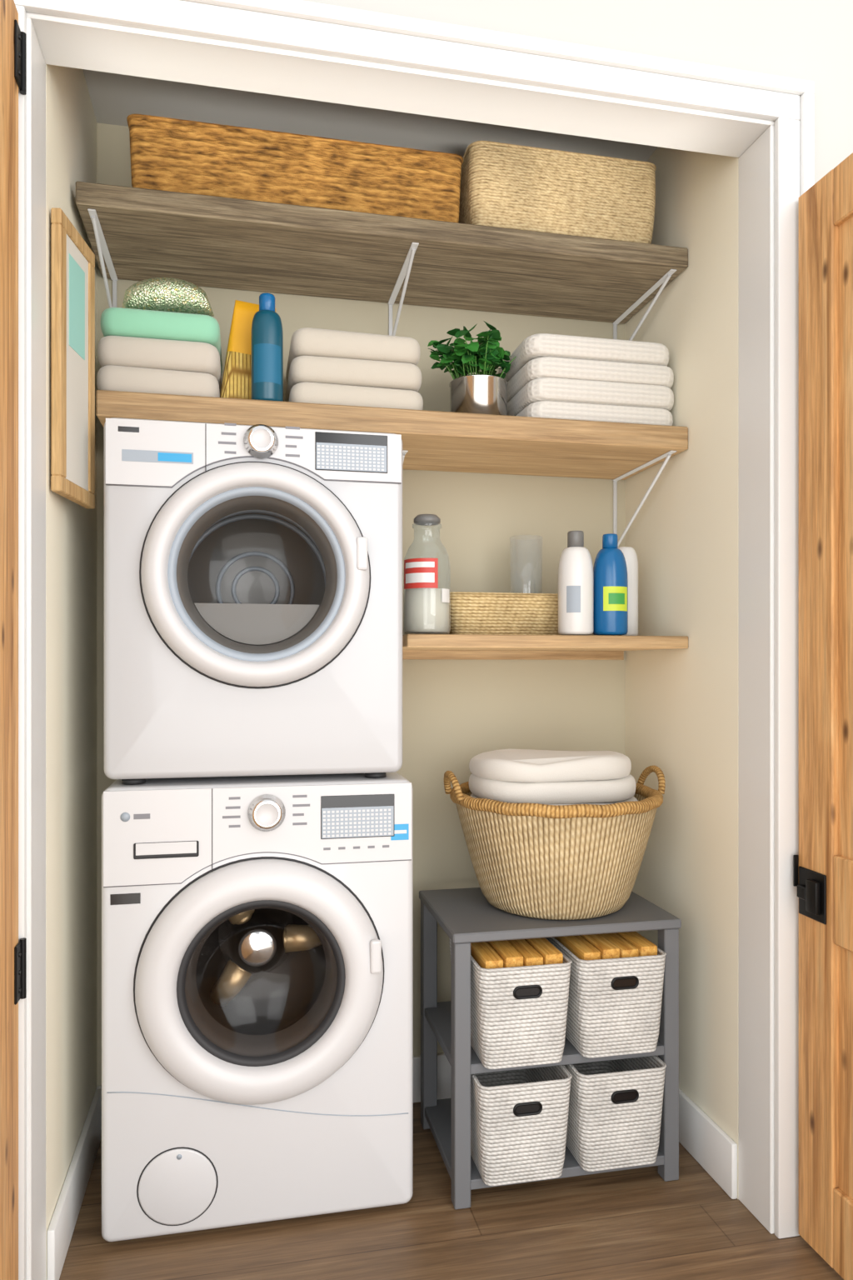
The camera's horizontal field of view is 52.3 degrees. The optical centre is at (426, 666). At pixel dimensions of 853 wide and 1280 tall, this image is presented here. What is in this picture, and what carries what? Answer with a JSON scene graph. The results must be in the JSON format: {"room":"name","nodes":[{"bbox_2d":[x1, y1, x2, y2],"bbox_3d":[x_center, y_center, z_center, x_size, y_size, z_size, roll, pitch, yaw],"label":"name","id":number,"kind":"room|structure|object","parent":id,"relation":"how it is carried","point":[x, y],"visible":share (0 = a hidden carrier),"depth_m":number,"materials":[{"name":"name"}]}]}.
{"room":"laundry closet","nodes":[
{"label":"laundry closet","id":0,"kind":"room"},
{"bbox_2d":[45,64,96,1279],"bbox_3d":[-0.778,-0.250,1.767,0.120,2.700,0.540,0,0,-12],"label":"wall","id":1,"kind":"structure","parent":0,"point":[71,122],"depth_m":1.72,"materials":[{"name":"beige paint"}]},
{"bbox_2d":[50,207,94,508],"bbox_3d":[-0.657,-0.560,1.619,0.018,0.500,0.175,0,0,-2],"label":"picture frame","id":2,"kind":"object","parent":1,"relation":"attached to","point":[72,262],"visible":1,"depth_m":1.59,"materials":[{"name":"brown wood"}]},
{"bbox_2d":[46,1088,101,1279],"bbox_3d":[-0.711,1.042,1.774,0.014,0.115,0.526,0,0,-12],"label":"baseboard","id":3,"kind":"structure","parent":1,"relation":"attached to","point":[61,1228],"depth_m":1.69,"materials":[{"name":"white paint"}]},
{"bbox_2d":[96,122,624,1086],"bbox_3d":[-0.135,-0.250,2.241,1.576,2.700,0.120,0,0,-12],"label":"wall","id":4,"kind":"structure","parent":0,"point":[454,712],"depth_m":2.23,"materials":[{"name":"beige paint"}]},
{"bbox_2d":[96,1053,451,1102],"bbox_3d":[-0.121,1.042,2.175,1.336,0.115,0.014,0,0,-12],"label":"baseboard","id":5,"kind":"structure","parent":4,"relation":"attached to","point":[444,1068],"depth_m":2.20,"materials":[{"name":"white paint"}]},
{"bbox_2d":[75,180,688,340],"bbox_3d":[-0.082,-0.873,2.017,1.323,0.175,0.339,0,0,-12],"label":"wall shelf","id":6,"kind":"object","parent":4,"relation":"attached to","point":[133,233],"visible":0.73,"depth_m":1.95,"materials":[{"name":"brown wood"}]},
{"bbox_2d":[126,113,463,222],"bbox_3d":[-0.292,-1.041,1.972,0.708,0.160,0.308,0,0,-12],"label":"storage basket","id":7,"kind":"object","parent":6,"relation":"on","point":[167,153],"visible":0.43,"depth_m":1.82,"materials":[{"name":"brown wicker"}]},
{"bbox_2d":[458,140,656,244],"bbox_3d":[0.287,-1.058,2.085,0.451,0.194,0.296,0,0,-12],"label":"storage basket","id":8,"kind":"object","parent":6,"relation":"on","point":[503,185],"visible":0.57,"depth_m":1.94,"materials":[{"name":"beige wicker"}]},
{"bbox_2d":[95,390,688,546],"bbox_3d":[-0.063,-0.424,2.021,1.285,0.252,0.339,0,0,-12],"label":"wall shelf","id":9,"kind":"object","parent":4,"relation":"attached to","point":[432,440],"visible":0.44,"depth_m":1.92,"materials":[{"name":"brown wood"}]},
{"bbox_2d":[96,307,222,397],"bbox_3d":[-0.579,-0.642,1.916,0.246,0.182,0.290,0,0,-12],"label":"folded towels","id":10,"kind":"object","parent":9,"relation":"on","point":[140,350],"visible":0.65,"depth_m":1.78,"materials":[{"name":"beige fabric"}]},
{"bbox_2d":[122,277,214,316],"bbox_3d":[-0.550,-0.781,1.846,0.190,0.083,0.094,0,0,-12],"label":"pouch","id":11,"kind":"object","parent":10,"relation":"on","point":[165,294],"visible":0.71,"depth_m":1.81,"materials":[{"name":"fabric"}]},
{"bbox_2d":[220,300,275,399],"bbox_3d":[-0.390,-0.675,1.895,0.122,0.245,0.056,0,0,-12],"label":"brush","id":12,"kind":"object","parent":9,"relation":"on","point":[237,379],"visible":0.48,"depth_m":1.88,"materials":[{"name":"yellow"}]},
{"bbox_2d":[251,292,283,401],"bbox_3d":[-0.337,-0.667,1.835,0.066,0.232,0.066,0,0,-12],"label":"detergent bottle","id":13,"kind":"object","parent":9,"relation":"on","point":[267,326],"visible":0.84,"depth_m":1.81,"materials":[{"name":"teal plastic"}]},
{"bbox_2d":[285,327,423,409],"bbox_3d":[-0.173,-0.637,1.998,0.292,0.172,0.280,0,0,-12],"label":"folded towels","id":14,"kind":"object","parent":9,"relation":"on","point":[325,366],"visible":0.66,"depth_m":1.86,"materials":[{"name":"beige fabric"}]},
{"bbox_2d":[427,320,516,415],"bbox_3d":[0.108,-0.663,2.006,0.202,0.223,0.206,0,0,-12],"label":"potted plant","id":15,"kind":"object","parent":9,"relation":"on","point":[485,392],"visible":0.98,"depth_m":1.97,"materials":[{"name":"green plant"}]},
{"bbox_2d":[497,333,674,425],"bbox_3d":[0.380,-0.653,2.115,0.371,0.205,0.280,0,0,-12],"label":"folded towels","id":16,"kind":"object","parent":9,"relation":"on","point":[551,376],"visible":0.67,"depth_m":1.98,"materials":[{"name":"white fabric"}]},
{"bbox_2d":[402,634,688,659],"bbox_3d":[0.245,-0.044,2.086,0.656,0.052,0.339,0,0,-12],"label":"wall shelf","id":17,"kind":"object","parent":4,"relation":"attached to","point":[427,647],"visible":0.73,"depth_m":1.96,"materials":[{"name":"brown wood"}]},
{"bbox_2d":[403,514,450,634],"bbox_3d":[0.001,-0.205,1.937,0.105,0.268,0.106,0,0,-12],"label":"glass storage jar","id":18,"kind":"object","parent":17,"relation":"on","point":[427,610],"visible":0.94,"depth_m":1.90,"materials":[{"name":"white"}]},
{"bbox_2d":[440,591,559,634],"bbox_3d":[0.184,-0.121,2.104,0.333,0.099,0.208,0,0,-12],"label":"basket","id":19,"kind":"object","parent":17,"relation":"on","point":[497,613],"visible":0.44,"depth_m":2.01,"materials":[{"name":"beige wicker"}]},
{"bbox_2d":[510,535,542,593],"bbox_3d":[0.244,-0.199,2.127,0.080,0.235,0.080,0,0,-12],"label":"drinking glass","id":20,"kind":"object","parent":19,"relation":"on","point":[536,535],"visible":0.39,"depth_m":2.13,"materials":[{"name":"clear glass"}]},
{"bbox_2d":[558,530,593,634],"bbox_3d":[0.340,-0.190,1.979,0.080,0.236,0.080,0,0,-12],"label":"bottle","id":21,"kind":"object","parent":17,"relation":"on","point":[576,567],"visible":0.98,"depth_m":1.95,"materials":[{"name":"white plastic"}]},
{"bbox_2d":[593,533,628,635],"bbox_3d":[0.422,-0.188,1.996,0.080,0.232,0.081,0,0,-12],"label":"detergent bottle","id":22,"kind":"object","parent":17,"relation":"on","point":[610,568],"visible":0.96,"depth_m":1.97,"materials":[{"name":"blue plastic"}]},
{"bbox_2d":[618,546,638,635],"bbox_3d":[0.476,-0.179,2.095,0.068,0.215,0.068,0,0,-12],"label":"bottle","id":23,"kind":"object","parent":17,"relation":"on","point":[630,554],"visible":0.44,"depth_m":2.06,"materials":[{"name":"white plastic"}]},
{"bbox_2d":[82,69,658,161],"bbox_3d":[-0.079,-1.310,1.977,1.576,0.060,0.660,0,0,-12],"label":"ceiling","id":24,"kind":"structure","parent":0,"point":[114,97],"depth_m":2.03,"materials":[{"name":"grey paint"}]},
{"bbox_2d":[59,1101,844,1279],"bbox_3d":[0.236,1.130,0.408,4.500,0.060,3.860,0,0,-12],"label":"floor","id":25,"kind":"structure","parent":0,"point":[630,1224],"depth_m":1.67,"materials":[{"name":"wood"}]},
{"bbox_2d":[101,771,413,1241],"bbox_3d":[-0.358,0.664,1.879,0.600,0.872,0.472,0,0,-12],"label":"washing machine","id":26,"kind":"object","parent":25,"relation":"on","point":[257,931],"visible":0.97,"depth_m":1.68,"materials":[{"name":"white metal"}]},
{"bbox_2d":[104,417,402,784],"bbox_3d":[-0.367,-0.123,1.877,0.575,0.698,0.472,0,0,-12],"label":"dryer","id":27,"kind":"object","parent":26,"relation":"on","point":[253,574],"visible":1,"depth_m":1.69,"materials":[{"name":"white metal"}]},
{"bbox_2d":[419,887,681,1209],"bbox_3d":[0.264,0.820,1.976,0.503,0.559,0.353,0,0,-12],"label":"shelf unit","id":28,"kind":"object","parent":25,"relation":"on","point":[467,917],"visible":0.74,"depth_m":1.85,"materials":[{"name":"grey paint"}]},
{"bbox_2d":[449,937,572,1069],"bbox_3d":[0.174,0.699,1.885,0.201,0.221,0.293,0,0,-12],"label":"storage bin","id":29,"kind":"object","parent":28,"relation":"in","point":[520,987],"visible":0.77,"depth_m":1.75,"materials":[{"name":"white wicker"}]},
{"bbox_2d":[450,1065,572,1185],"bbox_3d":[0.174,0.940,1.885,0.201,0.207,0.293,0,0,-12],"label":"storage bin","id":30,"kind":"object","parent":28,"relation":"in","point":[519,1118],"visible":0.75,"depth_m":1.75,"materials":[{"name":"white wicker"}]},
{"bbox_2d":[444,765,665,919],"bbox_3d":[0.294,0.386,1.990,0.512,0.307,0.480,0,0,-12],"label":"laundry basket","id":31,"kind":"object","parent":28,"relation":"on","point":[574,862],"visible":0.83,"depth_m":1.82,"materials":[{"name":"beige wicker"}]},
{"bbox_2d":[469,749,637,804],"bbox_3d":[0.289,0.268,1.988,0.378,0.151,0.280,0,0,-12],"label":"folded towels","id":32,"kind":"object","parent":31,"relation":"in","point":[515,776],"visible":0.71,"depth_m":1.87,"materials":[{"name":"white fabric"}]},
{"bbox_2d":[546,931,666,1057],"bbox_3d":[0.381,0.699,1.935,0.201,0.221,0.293,0,0,-12],"label":"storage bin","id":33,"kind":"object","parent":28,"relation":"in","point":[616,987],"visible":0.74,"depth_m":1.80,"materials":[{"name":"white wicker"}]},
{"bbox_2d":[564,1055,666,1171],"bbox_3d":[0.381,0.940,1.935,0.201,0.207,0.293,0,0,-12],"label":"storage bin","id":34,"kind":"object","parent":28,"relation":"in","point":[615,1111],"visible":0.7,"depth_m":1.80,"materials":[{"name":"white wicker"}]},
{"bbox_2d":[301,0,852,183],"bbox_3d":[-0.016,-0.250,1.597,4.500,2.700,0.110,0,0,-12],"label":"wall","id":35,"kind":"structure","parent":0,"point":[809,40],"depth_m":1.66,"materials":[{"name":"white paint"}]},
{"bbox_2d":[0,0,26,1279],"bbox_3d":[-0.591,0.026,1.055,0.046,2.123,0.670,0,0,-12],"label":"door","id":36,"kind":"structure","parent":35,"relation":"in","point":[12,41],"depth_m":1.33,"materials":[{"name":"brown wood"}]},
{"bbox_2d":[13,0,814,1279],"bbox_3d":[0.004,-0.014,1.586,1.492,2.228,0.140,0,0,-12],"label":"trim","id":37,"kind":"structure","parent":35,"relation":"attached to","point":[292,48],"depth_m":1.63,"materials":[{"name":"white paint"}]},
{"bbox_2d":[793,152,852,1279],"bbox_3d":[0.794,0.094,1.324,0.052,1.988,0.700,0,0,-12],"label":"door","id":38,"kind":"structure","parent":35,"relation":"in","point":[823,866],"depth_m":1.58,"materials":[{"name":"brown wood"}]},
{"bbox_2d":[625,146,739,1199],"bbox_3d":[0.646,-0.250,2.070,0.120,2.700,0.540,0,0,-12],"label":"wall","id":39,"kind":"structure","parent":0,"point":[682,705],"depth_m":1.96,"materials":[{"name":"beige paint"}]},
{"bbox_2d":[679,1088,737,1199],"bbox_3d":[0.582,1.042,2.049,0.014,0.115,0.526,0,0,-12],"label":"baseboard","id":40,"kind":"structure","parent":39,"relation":"attached to","point":[714,1150],"depth_m":1.88,"materials":[{"name":"white paint"}]}
]}

